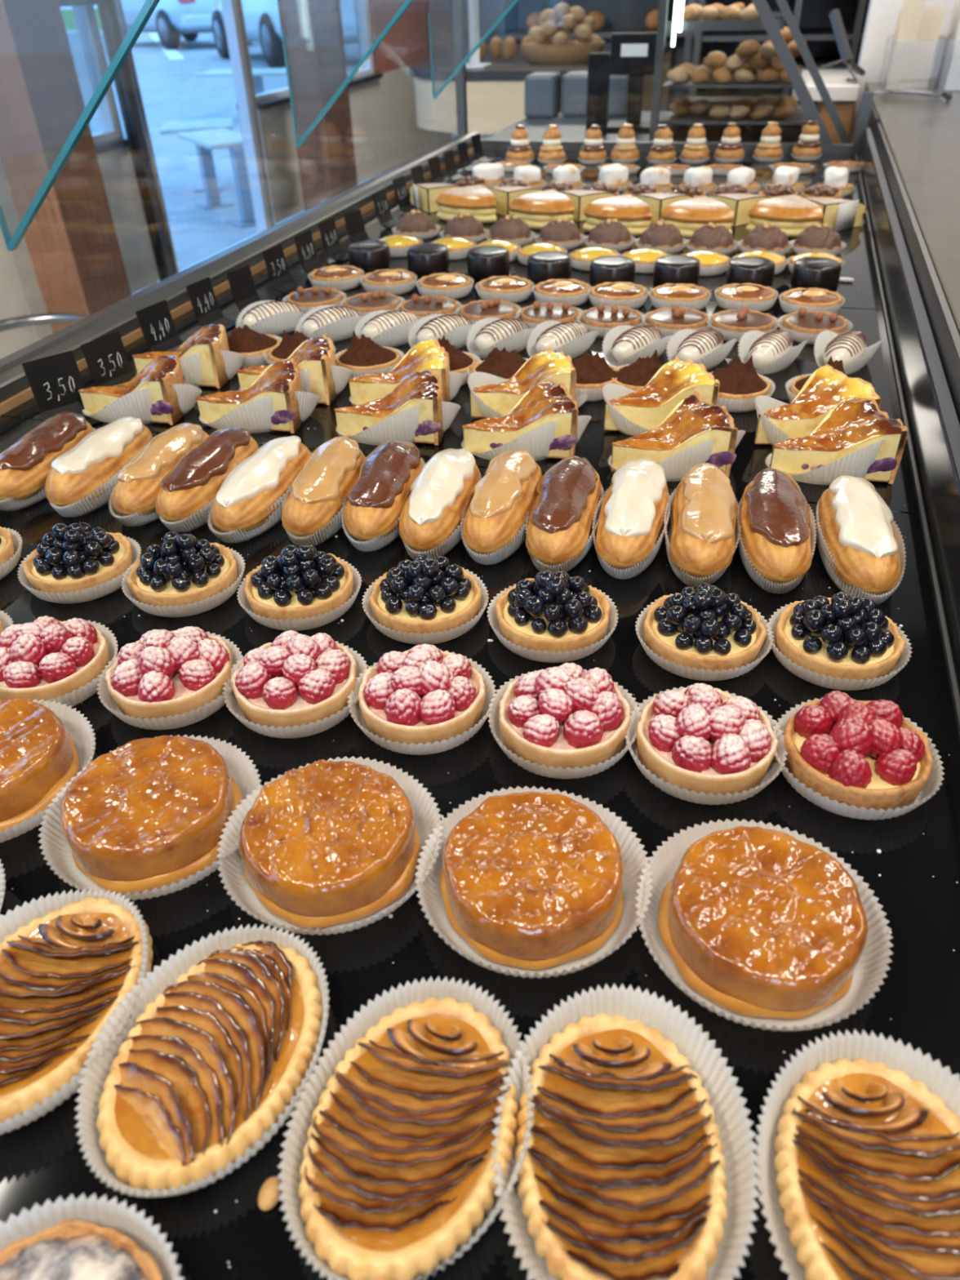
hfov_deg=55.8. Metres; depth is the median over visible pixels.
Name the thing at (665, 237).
tart
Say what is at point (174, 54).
road marking
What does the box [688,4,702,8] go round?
roll
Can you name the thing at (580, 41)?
bread roll
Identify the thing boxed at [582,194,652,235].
slice
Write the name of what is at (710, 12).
roll
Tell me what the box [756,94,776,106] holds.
roll
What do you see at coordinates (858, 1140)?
tart
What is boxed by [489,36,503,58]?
loaf
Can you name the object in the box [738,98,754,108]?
roll
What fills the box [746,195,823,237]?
slice
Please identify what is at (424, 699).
tart
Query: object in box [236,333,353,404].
slice
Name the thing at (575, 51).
bread basket
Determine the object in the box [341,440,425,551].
eclair
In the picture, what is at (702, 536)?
eclair
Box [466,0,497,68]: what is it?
guard
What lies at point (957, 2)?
paper bag
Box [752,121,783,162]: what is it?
tower
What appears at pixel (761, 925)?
tart
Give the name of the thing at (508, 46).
loaf
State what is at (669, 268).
chocolate cake
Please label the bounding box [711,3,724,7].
roll
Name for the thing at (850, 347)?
cake
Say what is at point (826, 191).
tartlet
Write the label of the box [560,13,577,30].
bread roll
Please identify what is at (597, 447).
display tray
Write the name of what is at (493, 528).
eclair
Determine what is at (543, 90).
bin
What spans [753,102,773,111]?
roll
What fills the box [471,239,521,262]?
tartlet
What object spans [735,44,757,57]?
roll
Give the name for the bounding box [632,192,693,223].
slice
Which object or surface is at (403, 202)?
price tag
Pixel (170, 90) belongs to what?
ground
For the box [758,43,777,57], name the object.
roll
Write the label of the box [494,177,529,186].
tartlet
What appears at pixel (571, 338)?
cake
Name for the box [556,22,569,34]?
bread roll
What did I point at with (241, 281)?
price tag
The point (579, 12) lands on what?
bread roll
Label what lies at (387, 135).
wall
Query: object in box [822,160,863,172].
boat
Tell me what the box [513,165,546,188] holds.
tart
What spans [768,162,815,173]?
boat
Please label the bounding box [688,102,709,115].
roll
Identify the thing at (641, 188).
tartlet
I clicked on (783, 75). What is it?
roll
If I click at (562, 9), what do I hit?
bread roll
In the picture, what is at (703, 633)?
tart
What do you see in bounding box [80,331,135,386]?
price tag
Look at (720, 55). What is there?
roll
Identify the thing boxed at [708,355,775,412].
tartlet
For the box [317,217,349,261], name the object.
price tag
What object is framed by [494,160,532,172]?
boat
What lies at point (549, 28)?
bread roll
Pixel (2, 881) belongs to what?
tart
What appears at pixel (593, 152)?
tower
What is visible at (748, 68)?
roll
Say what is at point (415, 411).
slice
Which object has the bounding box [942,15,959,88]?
paper bag
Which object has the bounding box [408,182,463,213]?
slice
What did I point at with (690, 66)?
roll
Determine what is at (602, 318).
tartlet
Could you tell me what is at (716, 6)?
roll
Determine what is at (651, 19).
loaf
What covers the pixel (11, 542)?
tart
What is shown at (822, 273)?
chocolate cake
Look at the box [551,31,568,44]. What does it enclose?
bread roll
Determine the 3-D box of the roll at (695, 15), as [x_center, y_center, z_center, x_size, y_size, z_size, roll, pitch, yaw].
[0.543,-1.633,2.362,0.054,0.032,0.052,-10,37,-11]
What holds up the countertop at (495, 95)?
on the floor
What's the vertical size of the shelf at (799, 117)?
0.006 m
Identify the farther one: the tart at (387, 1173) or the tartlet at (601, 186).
the tartlet at (601, 186)
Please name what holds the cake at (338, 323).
on the display tray at (597, 447)
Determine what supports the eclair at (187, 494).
on the display tray at (42, 1160)
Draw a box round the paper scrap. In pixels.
[839,276,853,281]
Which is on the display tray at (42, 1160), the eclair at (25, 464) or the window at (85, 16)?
the eclair at (25, 464)
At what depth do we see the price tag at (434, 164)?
1.93 m
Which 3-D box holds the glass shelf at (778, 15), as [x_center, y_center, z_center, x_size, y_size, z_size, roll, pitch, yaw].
[0.684,-1.695,2.472,0.272,0.006,0.570,9,38,14]
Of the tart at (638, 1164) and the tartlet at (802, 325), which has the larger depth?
the tartlet at (802, 325)
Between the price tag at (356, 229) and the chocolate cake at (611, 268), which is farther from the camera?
the price tag at (356, 229)
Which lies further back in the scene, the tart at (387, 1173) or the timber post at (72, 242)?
the timber post at (72, 242)
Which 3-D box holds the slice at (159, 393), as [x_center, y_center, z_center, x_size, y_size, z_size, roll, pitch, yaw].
[-0.357,-0.262,0.950,0.126,0.052,0.086,-9,37,-10]
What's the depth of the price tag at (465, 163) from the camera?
2.09 m
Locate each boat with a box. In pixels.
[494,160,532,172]
[542,163,585,173]
[596,163,639,173]
[650,164,693,175]
[706,164,746,175]
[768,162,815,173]
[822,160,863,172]
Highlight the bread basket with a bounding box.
[522,40,605,64]
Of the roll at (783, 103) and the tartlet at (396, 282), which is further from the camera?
the roll at (783, 103)
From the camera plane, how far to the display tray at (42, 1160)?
0.47 m
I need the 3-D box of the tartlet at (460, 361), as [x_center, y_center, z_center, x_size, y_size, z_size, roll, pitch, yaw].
[-0.041,-0.318,1.014,0.085,0.050,0.085,8,38,13]
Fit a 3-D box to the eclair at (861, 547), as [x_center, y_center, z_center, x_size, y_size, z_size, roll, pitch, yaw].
[0.286,-0.082,0.682,0.063,0.045,0.160,5,37,9]
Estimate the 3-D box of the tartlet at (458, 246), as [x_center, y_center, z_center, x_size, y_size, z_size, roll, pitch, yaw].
[-0.045,-0.637,1.466,0.081,0.026,0.081,-28,44,-31]
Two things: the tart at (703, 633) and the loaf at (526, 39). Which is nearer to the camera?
the tart at (703, 633)
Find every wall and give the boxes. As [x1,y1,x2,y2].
[0,66,451,359]
[354,0,453,72]
[451,0,497,53]
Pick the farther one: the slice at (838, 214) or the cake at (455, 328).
the slice at (838, 214)
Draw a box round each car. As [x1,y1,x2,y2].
[120,0,252,49]
[211,0,358,68]
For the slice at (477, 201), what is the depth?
1.64 m
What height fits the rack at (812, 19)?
2.200 m
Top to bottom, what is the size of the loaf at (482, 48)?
0.090 m
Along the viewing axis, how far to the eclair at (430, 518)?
0.71 m
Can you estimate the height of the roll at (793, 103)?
0.032 m
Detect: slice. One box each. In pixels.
[78,355,201,425]
[132,324,245,388]
[195,358,320,433]
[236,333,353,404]
[334,368,461,445]
[347,338,466,406]
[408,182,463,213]
[435,184,496,223]
[461,380,591,461]
[466,346,587,418]
[486,186,542,216]
[508,189,574,229]
[559,190,616,221]
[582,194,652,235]
[602,355,719,435]
[607,391,745,481]
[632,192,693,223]
[660,196,733,238]
[706,193,770,226]
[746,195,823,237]
[754,364,881,445]
[764,396,908,484]
[805,197,866,231]
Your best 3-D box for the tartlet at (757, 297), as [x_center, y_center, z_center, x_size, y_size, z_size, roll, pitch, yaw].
[0.353,-0.458,1.206,0.083,0.025,0.083,19,41,26]
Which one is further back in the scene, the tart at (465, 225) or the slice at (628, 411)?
the tart at (465, 225)
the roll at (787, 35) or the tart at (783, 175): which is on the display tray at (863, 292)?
the tart at (783, 175)
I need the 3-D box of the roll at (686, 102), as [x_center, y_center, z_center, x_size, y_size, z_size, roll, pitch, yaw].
[0.572,-1.503,2.547,0.057,0.030,0.051,-20,40,-23]
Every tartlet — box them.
[226,324,282,368]
[262,329,335,364]
[282,286,346,313]
[307,265,364,290]
[334,330,404,377]
[340,289,404,315]
[360,268,417,295]
[377,234,422,257]
[395,293,462,319]
[415,272,473,299]
[430,236,476,260]
[432,334,481,385]
[452,175,488,187]
[454,297,521,324]
[466,346,528,379]
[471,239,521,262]
[475,275,534,302]
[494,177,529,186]
[515,242,567,266]
[515,300,582,328]
[532,278,592,306]
[541,182,575,191]
[568,246,621,271]
[571,351,618,401]
[576,303,646,337]
[583,182,620,195]
[587,281,648,309]
[612,349,662,391]
[621,183,661,195]
[621,248,670,273]
[641,305,712,337]
[648,283,711,311]
[667,184,706,198]
[682,249,731,275]
[706,306,780,342]
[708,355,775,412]
[709,183,749,195]
[714,282,778,311]
[732,249,787,275]
[756,184,799,198]
[777,307,853,344]
[778,287,845,314]
[785,355,851,403]
[786,251,844,272]
[798,184,843,199]
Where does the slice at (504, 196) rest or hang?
on the display tray at (863, 292)
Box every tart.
[0,526,22,579]
[0,610,13,634]
[0,615,118,706]
[0,697,95,842]
[0,858,5,911]
[0,888,153,1134]
[0,1192,184,1279]
[17,522,141,604]
[38,734,262,900]
[74,923,329,1197]
[96,626,243,729]
[120,531,244,617]
[216,755,443,935]
[222,630,368,737]
[236,544,361,631]
[276,975,534,1279]
[346,644,496,755]
[361,553,488,644]
[391,209,440,239]
[414,786,653,978]
[439,213,488,243]
[472,163,504,187]
[484,214,536,245]
[486,570,618,662]
[487,662,641,778]
[490,982,760,1279]
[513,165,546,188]
[533,217,586,248]
[549,164,585,190]
[582,218,635,251]
[594,163,632,192]
[624,683,787,804]
[634,220,688,253]
[635,582,774,680]
[635,818,893,1031]
[638,167,674,193]
[678,165,717,195]
[684,222,738,254]
[722,167,760,194]
[737,222,793,255]
[753,1029,959,1279]
[764,165,804,194]
[766,591,911,690]
[772,690,944,820]
[789,222,846,255]
[817,165,855,196]
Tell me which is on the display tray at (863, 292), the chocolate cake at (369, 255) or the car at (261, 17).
the chocolate cake at (369, 255)
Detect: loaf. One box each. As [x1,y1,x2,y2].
[479,37,486,59]
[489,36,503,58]
[502,36,516,59]
[520,35,533,57]
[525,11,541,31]
[586,10,605,32]
[644,9,658,31]
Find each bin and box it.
[524,71,561,118]
[560,71,587,116]
[608,75,629,117]
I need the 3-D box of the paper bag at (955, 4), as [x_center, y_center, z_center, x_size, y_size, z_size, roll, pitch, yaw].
[1.421,-1.638,2.474,0.275,0.199,0.017,9,38,14]
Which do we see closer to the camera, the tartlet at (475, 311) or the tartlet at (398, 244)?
the tartlet at (475, 311)
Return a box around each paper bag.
[885,6,942,85]
[885,8,901,84]
[885,11,900,80]
[886,0,925,88]
[906,8,945,88]
[939,0,959,84]
[940,0,959,85]
[942,11,959,86]
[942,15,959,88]
[943,18,959,89]
[948,1,956,39]
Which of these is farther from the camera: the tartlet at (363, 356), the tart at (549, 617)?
the tartlet at (363, 356)
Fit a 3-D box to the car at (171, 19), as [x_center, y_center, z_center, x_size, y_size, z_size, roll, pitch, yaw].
[-7.654,-16.036,22.689,2.280,1.912,5.212,-28,44,-31]
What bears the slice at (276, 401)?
on the display tray at (597, 447)
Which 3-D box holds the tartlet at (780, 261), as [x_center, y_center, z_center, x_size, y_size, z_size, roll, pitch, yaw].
[0.415,-0.562,1.343,0.081,0.026,0.081,-16,39,-18]
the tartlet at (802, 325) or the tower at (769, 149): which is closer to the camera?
the tartlet at (802, 325)
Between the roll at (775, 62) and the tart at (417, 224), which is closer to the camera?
the tart at (417, 224)
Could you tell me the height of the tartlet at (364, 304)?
0.029 m
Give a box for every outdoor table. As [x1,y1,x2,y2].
[160,117,233,192]
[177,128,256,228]
[194,67,287,94]
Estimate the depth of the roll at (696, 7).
2.41 m
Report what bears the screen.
on the countertop at (570, 127)
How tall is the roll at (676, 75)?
0.032 m
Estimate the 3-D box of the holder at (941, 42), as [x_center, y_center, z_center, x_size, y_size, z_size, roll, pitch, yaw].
[1.183,-1.587,2.491,0.130,0.118,0.240,9,38,14]
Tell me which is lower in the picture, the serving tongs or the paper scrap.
the paper scrap
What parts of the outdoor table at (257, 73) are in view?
leg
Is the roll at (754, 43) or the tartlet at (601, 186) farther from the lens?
the roll at (754, 43)
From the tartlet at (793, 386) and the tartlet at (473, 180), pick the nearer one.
the tartlet at (793, 386)
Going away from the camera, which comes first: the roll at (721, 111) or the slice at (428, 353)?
the slice at (428, 353)
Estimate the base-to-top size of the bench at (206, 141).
0.479 m
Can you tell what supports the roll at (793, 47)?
in the shelving rack at (791, 127)
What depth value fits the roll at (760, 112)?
2.36 m
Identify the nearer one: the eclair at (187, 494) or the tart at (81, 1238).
the tart at (81, 1238)
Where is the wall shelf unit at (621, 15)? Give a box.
[497,0,698,111]
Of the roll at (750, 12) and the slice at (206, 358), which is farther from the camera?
the roll at (750, 12)
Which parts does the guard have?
plate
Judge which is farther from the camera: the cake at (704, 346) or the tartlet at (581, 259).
the tartlet at (581, 259)
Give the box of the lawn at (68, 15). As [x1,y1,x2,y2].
[61,8,102,30]
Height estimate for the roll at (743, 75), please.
0.033 m
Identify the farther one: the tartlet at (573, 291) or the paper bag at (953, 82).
the paper bag at (953, 82)
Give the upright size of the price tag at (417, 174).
0.056 m
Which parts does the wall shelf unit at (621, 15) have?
shelf, shelf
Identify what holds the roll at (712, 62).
on the shelving rack at (791, 127)
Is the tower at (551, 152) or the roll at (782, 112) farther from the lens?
the roll at (782, 112)
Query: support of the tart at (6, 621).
on the display tray at (42, 1160)
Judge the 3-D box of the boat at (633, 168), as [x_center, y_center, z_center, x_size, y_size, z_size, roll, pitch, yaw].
[0.307,-1.048,2.015,0.098,0.017,0.054,9,38,14]
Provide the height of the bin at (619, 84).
0.120 m
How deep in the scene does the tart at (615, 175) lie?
1.84 m
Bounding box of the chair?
[0,312,88,332]
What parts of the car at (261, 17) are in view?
number plate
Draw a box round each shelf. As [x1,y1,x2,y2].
[659,96,808,124]
[662,65,801,88]
[688,11,783,21]
[701,26,864,41]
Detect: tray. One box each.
[0,275,919,515]
[0,416,959,1279]
[253,149,882,310]
[702,55,859,69]
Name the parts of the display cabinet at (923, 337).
rail, frame, rail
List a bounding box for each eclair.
[0,411,95,511]
[44,416,152,517]
[107,422,208,526]
[155,427,258,532]
[207,435,312,542]
[281,435,365,546]
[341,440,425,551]
[399,448,481,559]
[460,448,542,564]
[525,455,604,573]
[591,458,671,579]
[663,462,742,587]
[737,467,817,594]
[816,475,906,604]
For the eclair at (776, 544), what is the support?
on the display tray at (42, 1160)
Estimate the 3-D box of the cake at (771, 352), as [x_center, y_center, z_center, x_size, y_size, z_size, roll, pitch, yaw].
[0.330,-0.330,1.024,0.071,0.036,0.102,26,45,32]
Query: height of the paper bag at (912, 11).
0.210 m
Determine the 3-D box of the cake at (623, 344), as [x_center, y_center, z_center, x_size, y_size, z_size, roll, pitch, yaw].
[0.183,-0.345,1.052,0.071,0.036,0.102,29,46,35]
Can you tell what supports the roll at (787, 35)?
on the shelving rack at (791, 127)
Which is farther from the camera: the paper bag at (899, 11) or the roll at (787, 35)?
the paper bag at (899, 11)
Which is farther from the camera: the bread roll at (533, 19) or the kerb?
the kerb
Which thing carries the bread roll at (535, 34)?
in the bread basket
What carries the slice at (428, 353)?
on the display tray at (597, 447)
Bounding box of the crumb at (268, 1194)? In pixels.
[257,1176,281,1210]
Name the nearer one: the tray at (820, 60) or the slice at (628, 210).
the slice at (628, 210)
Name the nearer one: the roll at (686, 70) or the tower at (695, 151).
the tower at (695, 151)
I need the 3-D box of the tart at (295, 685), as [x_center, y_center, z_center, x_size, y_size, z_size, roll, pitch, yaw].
[-0.116,0.021,0.564,0.091,0.041,0.091,13,39,19]
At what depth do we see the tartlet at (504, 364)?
0.98 m
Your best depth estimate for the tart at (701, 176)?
1.79 m
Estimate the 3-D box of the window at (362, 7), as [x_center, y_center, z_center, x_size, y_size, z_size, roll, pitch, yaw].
[-0.957,-3.608,4.877,0.060,1.090,1.630,9,38,14]
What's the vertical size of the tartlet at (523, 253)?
0.026 m
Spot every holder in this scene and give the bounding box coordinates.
[878,34,946,92]
[934,33,959,92]
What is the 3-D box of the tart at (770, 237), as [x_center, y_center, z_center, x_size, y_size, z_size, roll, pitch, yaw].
[0.449,-0.632,1.424,0.086,0.042,0.086,15,40,21]
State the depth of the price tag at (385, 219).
1.65 m
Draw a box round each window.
[58,0,123,143]
[240,0,373,102]
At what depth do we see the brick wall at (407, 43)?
6.17 m
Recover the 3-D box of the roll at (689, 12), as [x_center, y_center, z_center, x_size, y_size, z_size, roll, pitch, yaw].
[0.520,-1.591,2.305,0.050,0.034,0.052,-16,39,-18]
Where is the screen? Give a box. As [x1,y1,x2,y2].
[607,31,666,133]
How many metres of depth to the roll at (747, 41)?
2.42 m
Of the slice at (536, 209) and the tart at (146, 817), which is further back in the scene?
the slice at (536, 209)
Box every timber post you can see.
[0,0,131,333]
[276,0,357,210]
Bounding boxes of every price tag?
[22,350,102,425]
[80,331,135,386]
[135,299,182,351]
[186,276,236,329]
[226,265,261,312]
[262,244,308,294]
[293,230,327,273]
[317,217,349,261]
[343,208,372,244]
[372,189,398,228]
[392,175,420,213]
[410,164,425,184]
[428,155,451,184]
[443,149,465,181]
[457,141,473,171]
[471,133,493,163]
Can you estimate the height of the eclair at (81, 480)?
0.044 m
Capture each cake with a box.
[235,300,306,335]
[294,304,363,342]
[348,240,391,273]
[353,310,418,347]
[407,243,449,276]
[407,313,473,348]
[466,245,510,279]
[466,317,533,358]
[526,320,598,358]
[527,250,571,284]
[589,255,635,287]
[601,324,672,366]
[652,254,700,287]
[666,328,737,369]
[725,256,775,288]
[737,329,807,373]
[789,257,841,291]
[813,329,883,374]
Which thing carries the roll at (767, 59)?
on the shelving rack at (791, 127)
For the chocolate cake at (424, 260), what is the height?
0.035 m
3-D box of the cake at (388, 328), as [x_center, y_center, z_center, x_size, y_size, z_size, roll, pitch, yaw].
[-0.111,-0.389,1.124,0.102,0.036,0.071,-27,43,-30]
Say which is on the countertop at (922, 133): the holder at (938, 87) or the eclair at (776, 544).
the holder at (938, 87)
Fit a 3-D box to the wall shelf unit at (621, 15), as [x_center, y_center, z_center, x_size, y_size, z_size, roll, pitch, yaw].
[1.280,-4.444,6.118,2.300,2.400,0.420,9,38,14]
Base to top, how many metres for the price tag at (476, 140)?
0.056 m
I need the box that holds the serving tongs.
[873,88,952,101]
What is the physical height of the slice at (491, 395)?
0.055 m
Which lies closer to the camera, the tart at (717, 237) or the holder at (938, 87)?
the tart at (717, 237)
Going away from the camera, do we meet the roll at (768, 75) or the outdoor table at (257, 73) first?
the roll at (768, 75)
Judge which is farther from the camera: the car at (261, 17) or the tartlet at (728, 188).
the car at (261, 17)
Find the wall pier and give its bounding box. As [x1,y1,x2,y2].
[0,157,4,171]
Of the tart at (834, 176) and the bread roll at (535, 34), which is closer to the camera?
the tart at (834, 176)
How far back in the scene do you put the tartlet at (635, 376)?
0.95 m
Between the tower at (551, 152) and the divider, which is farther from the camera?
the divider
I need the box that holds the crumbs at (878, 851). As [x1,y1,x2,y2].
[12,229,957,1267]
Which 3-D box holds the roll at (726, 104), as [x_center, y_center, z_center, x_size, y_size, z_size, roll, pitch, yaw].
[0.651,-1.444,2.463,0.057,0.031,0.051,-14,38,-16]
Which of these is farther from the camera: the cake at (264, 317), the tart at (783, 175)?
the tart at (783, 175)
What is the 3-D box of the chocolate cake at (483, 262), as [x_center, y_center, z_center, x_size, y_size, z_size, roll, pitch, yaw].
[0.013,-0.568,1.362,0.064,0.035,0.064,9,38,14]
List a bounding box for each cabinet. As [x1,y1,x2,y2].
[0,0,959,740]
[791,69,859,143]
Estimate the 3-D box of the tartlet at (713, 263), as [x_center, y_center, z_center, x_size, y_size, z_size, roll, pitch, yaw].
[0.334,-0.566,1.352,0.081,0.026,0.081,20,42,27]
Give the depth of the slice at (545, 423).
0.84 m
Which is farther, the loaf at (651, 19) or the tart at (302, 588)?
the loaf at (651, 19)
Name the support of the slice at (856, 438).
on the display tray at (597, 447)
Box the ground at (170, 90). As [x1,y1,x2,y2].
[66,32,359,271]
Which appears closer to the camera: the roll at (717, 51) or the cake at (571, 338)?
the cake at (571, 338)
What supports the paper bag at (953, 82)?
in the holder at (938, 87)
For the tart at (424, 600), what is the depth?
0.62 m
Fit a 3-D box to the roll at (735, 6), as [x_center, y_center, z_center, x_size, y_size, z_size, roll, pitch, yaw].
[0.648,-1.617,2.335,0.051,0.030,0.054,-17,39,-19]
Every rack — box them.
[648,0,850,143]
[689,0,870,107]
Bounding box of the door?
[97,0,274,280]
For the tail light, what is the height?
0.225 m
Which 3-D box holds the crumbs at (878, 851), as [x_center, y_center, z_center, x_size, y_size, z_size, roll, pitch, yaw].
[0.011,-0.302,1.031,0.859,0.002,1.834,9,38,14]
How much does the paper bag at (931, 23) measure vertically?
0.176 m
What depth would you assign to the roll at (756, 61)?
2.33 m
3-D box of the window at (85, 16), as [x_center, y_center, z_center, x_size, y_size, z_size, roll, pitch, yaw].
[-1.691,-2.046,2.793,0.150,1.090,1.660,9,38,14]
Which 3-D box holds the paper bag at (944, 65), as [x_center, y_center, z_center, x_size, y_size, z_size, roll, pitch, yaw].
[1.401,-1.595,2.419,0.275,0.196,0.017,9,38,14]
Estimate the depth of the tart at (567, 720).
0.51 m
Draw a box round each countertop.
[408,42,671,139]
[487,111,669,141]
[863,81,959,336]
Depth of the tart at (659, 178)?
1.80 m
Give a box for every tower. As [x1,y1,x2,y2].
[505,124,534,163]
[537,124,566,164]
[577,124,607,164]
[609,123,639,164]
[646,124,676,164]
[679,123,709,164]
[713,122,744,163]
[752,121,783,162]
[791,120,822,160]
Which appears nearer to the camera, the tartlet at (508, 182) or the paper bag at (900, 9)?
the tartlet at (508, 182)
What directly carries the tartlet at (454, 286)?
on the display tray at (597, 447)
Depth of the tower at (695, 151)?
2.07 m
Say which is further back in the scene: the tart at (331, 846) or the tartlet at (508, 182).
the tartlet at (508, 182)
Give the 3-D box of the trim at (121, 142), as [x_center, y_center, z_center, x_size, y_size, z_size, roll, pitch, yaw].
[-1.560,-1.897,3.515,0.150,0.025,0.570,9,38,14]
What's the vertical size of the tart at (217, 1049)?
0.023 m
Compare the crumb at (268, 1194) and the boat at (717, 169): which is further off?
the boat at (717, 169)
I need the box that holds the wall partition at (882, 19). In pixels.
[848,0,957,143]
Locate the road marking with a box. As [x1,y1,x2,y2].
[147,32,184,59]
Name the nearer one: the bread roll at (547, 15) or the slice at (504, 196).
the slice at (504, 196)
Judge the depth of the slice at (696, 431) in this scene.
0.80 m
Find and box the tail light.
[177,0,195,4]
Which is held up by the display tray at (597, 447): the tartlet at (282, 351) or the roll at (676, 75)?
the tartlet at (282, 351)
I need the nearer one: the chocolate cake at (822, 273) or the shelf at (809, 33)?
the chocolate cake at (822, 273)
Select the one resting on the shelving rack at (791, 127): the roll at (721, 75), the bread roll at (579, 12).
the roll at (721, 75)
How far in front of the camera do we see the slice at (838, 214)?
1.53 m
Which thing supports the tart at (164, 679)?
on the display tray at (42, 1160)
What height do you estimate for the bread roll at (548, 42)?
0.060 m
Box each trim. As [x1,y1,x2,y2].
[93,136,128,154]
[235,72,382,109]
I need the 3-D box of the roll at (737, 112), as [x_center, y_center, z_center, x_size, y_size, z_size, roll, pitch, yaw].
[0.682,-1.393,2.393,0.050,0.032,0.058,-2,36,-1]
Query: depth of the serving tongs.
2.30 m
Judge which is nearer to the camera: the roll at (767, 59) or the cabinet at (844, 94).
the roll at (767, 59)
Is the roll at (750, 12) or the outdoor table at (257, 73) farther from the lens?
the outdoor table at (257, 73)
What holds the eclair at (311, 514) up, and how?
on the display tray at (42, 1160)
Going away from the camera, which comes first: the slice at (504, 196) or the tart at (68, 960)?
the tart at (68, 960)
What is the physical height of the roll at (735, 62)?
0.034 m
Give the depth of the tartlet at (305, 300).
1.24 m
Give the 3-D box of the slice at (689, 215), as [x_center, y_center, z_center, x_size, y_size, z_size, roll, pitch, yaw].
[0.367,-0.703,1.516,0.092,0.049,0.091,-20,40,-22]
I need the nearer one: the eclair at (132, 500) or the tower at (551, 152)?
the eclair at (132, 500)
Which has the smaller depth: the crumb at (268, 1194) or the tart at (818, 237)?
the crumb at (268, 1194)
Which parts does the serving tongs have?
tong arm, tong arm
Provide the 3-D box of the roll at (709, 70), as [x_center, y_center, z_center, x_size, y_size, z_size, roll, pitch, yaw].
[0.594,-1.518,2.429,0.058,0.031,0.057,-22,41,-25]
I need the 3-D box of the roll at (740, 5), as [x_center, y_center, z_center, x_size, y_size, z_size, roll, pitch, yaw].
[0.689,-1.704,2.451,0.053,0.032,0.052,-28,44,-31]
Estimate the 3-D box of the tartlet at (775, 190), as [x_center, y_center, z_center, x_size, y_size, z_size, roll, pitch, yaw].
[0.563,-0.843,1.711,0.081,0.033,0.081,-6,37,-6]
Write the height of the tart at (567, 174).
0.046 m
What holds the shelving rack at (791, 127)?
on the floor
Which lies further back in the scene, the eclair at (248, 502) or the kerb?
the kerb
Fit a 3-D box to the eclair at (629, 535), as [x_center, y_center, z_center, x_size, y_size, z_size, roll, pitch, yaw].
[0.121,-0.103,0.718,0.058,0.045,0.161,8,38,13]
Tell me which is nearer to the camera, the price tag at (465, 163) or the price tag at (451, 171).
the price tag at (451, 171)
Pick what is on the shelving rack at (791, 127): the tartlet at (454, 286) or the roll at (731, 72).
the roll at (731, 72)
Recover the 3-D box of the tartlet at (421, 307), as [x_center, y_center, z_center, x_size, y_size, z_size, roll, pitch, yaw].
[-0.068,-0.440,1.198,0.088,0.029,0.088,9,38,14]
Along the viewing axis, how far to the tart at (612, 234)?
1.46 m
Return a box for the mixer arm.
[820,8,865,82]
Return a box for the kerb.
[66,29,147,34]
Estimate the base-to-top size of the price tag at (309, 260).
0.055 m
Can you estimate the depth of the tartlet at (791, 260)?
1.32 m
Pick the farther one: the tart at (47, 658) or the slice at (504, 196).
the slice at (504, 196)
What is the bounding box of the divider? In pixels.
[585,52,610,135]
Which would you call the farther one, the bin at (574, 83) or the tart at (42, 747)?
the bin at (574, 83)
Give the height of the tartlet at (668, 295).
0.025 m
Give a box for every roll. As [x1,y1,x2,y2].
[528,26,547,43]
[540,8,559,23]
[541,20,558,36]
[541,35,553,44]
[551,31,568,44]
[554,2,570,19]
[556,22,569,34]
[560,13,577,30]
[568,6,586,22]
[573,24,591,40]
[575,16,595,30]
[576,30,592,42]
[583,34,602,44]
[666,68,688,83]
[669,102,688,115]
[674,98,692,111]
[675,66,690,79]
[676,6,696,21]
[679,62,695,71]
[684,5,697,20]
[685,4,699,18]
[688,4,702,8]
[688,67,710,84]
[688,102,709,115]
[693,98,711,109]
[695,66,712,75]
[698,5,718,19]
[703,4,719,17]
[703,55,724,69]
[707,50,726,57]
[708,53,727,65]
[709,102,729,111]
[709,105,729,118]
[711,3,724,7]
[712,67,733,84]
[717,6,738,20]
[721,66,734,75]
[724,54,746,71]
[728,4,741,17]
[728,105,749,119]
[730,2,745,10]
[731,101,751,115]
[733,68,755,83]
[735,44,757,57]
[737,66,757,75]
[738,40,757,47]
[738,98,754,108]
[739,5,759,19]
[741,41,760,54]
[746,54,768,69]
[749,105,771,119]
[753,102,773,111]
[754,98,773,107]
[756,68,778,82]
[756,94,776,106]
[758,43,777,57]
[758,53,770,61]
[759,66,780,73]
[770,55,784,70]
[772,106,794,119]
[774,101,792,110]
[777,95,796,102]
[778,69,790,82]
[780,30,792,42]
[782,98,797,108]
[787,43,800,57]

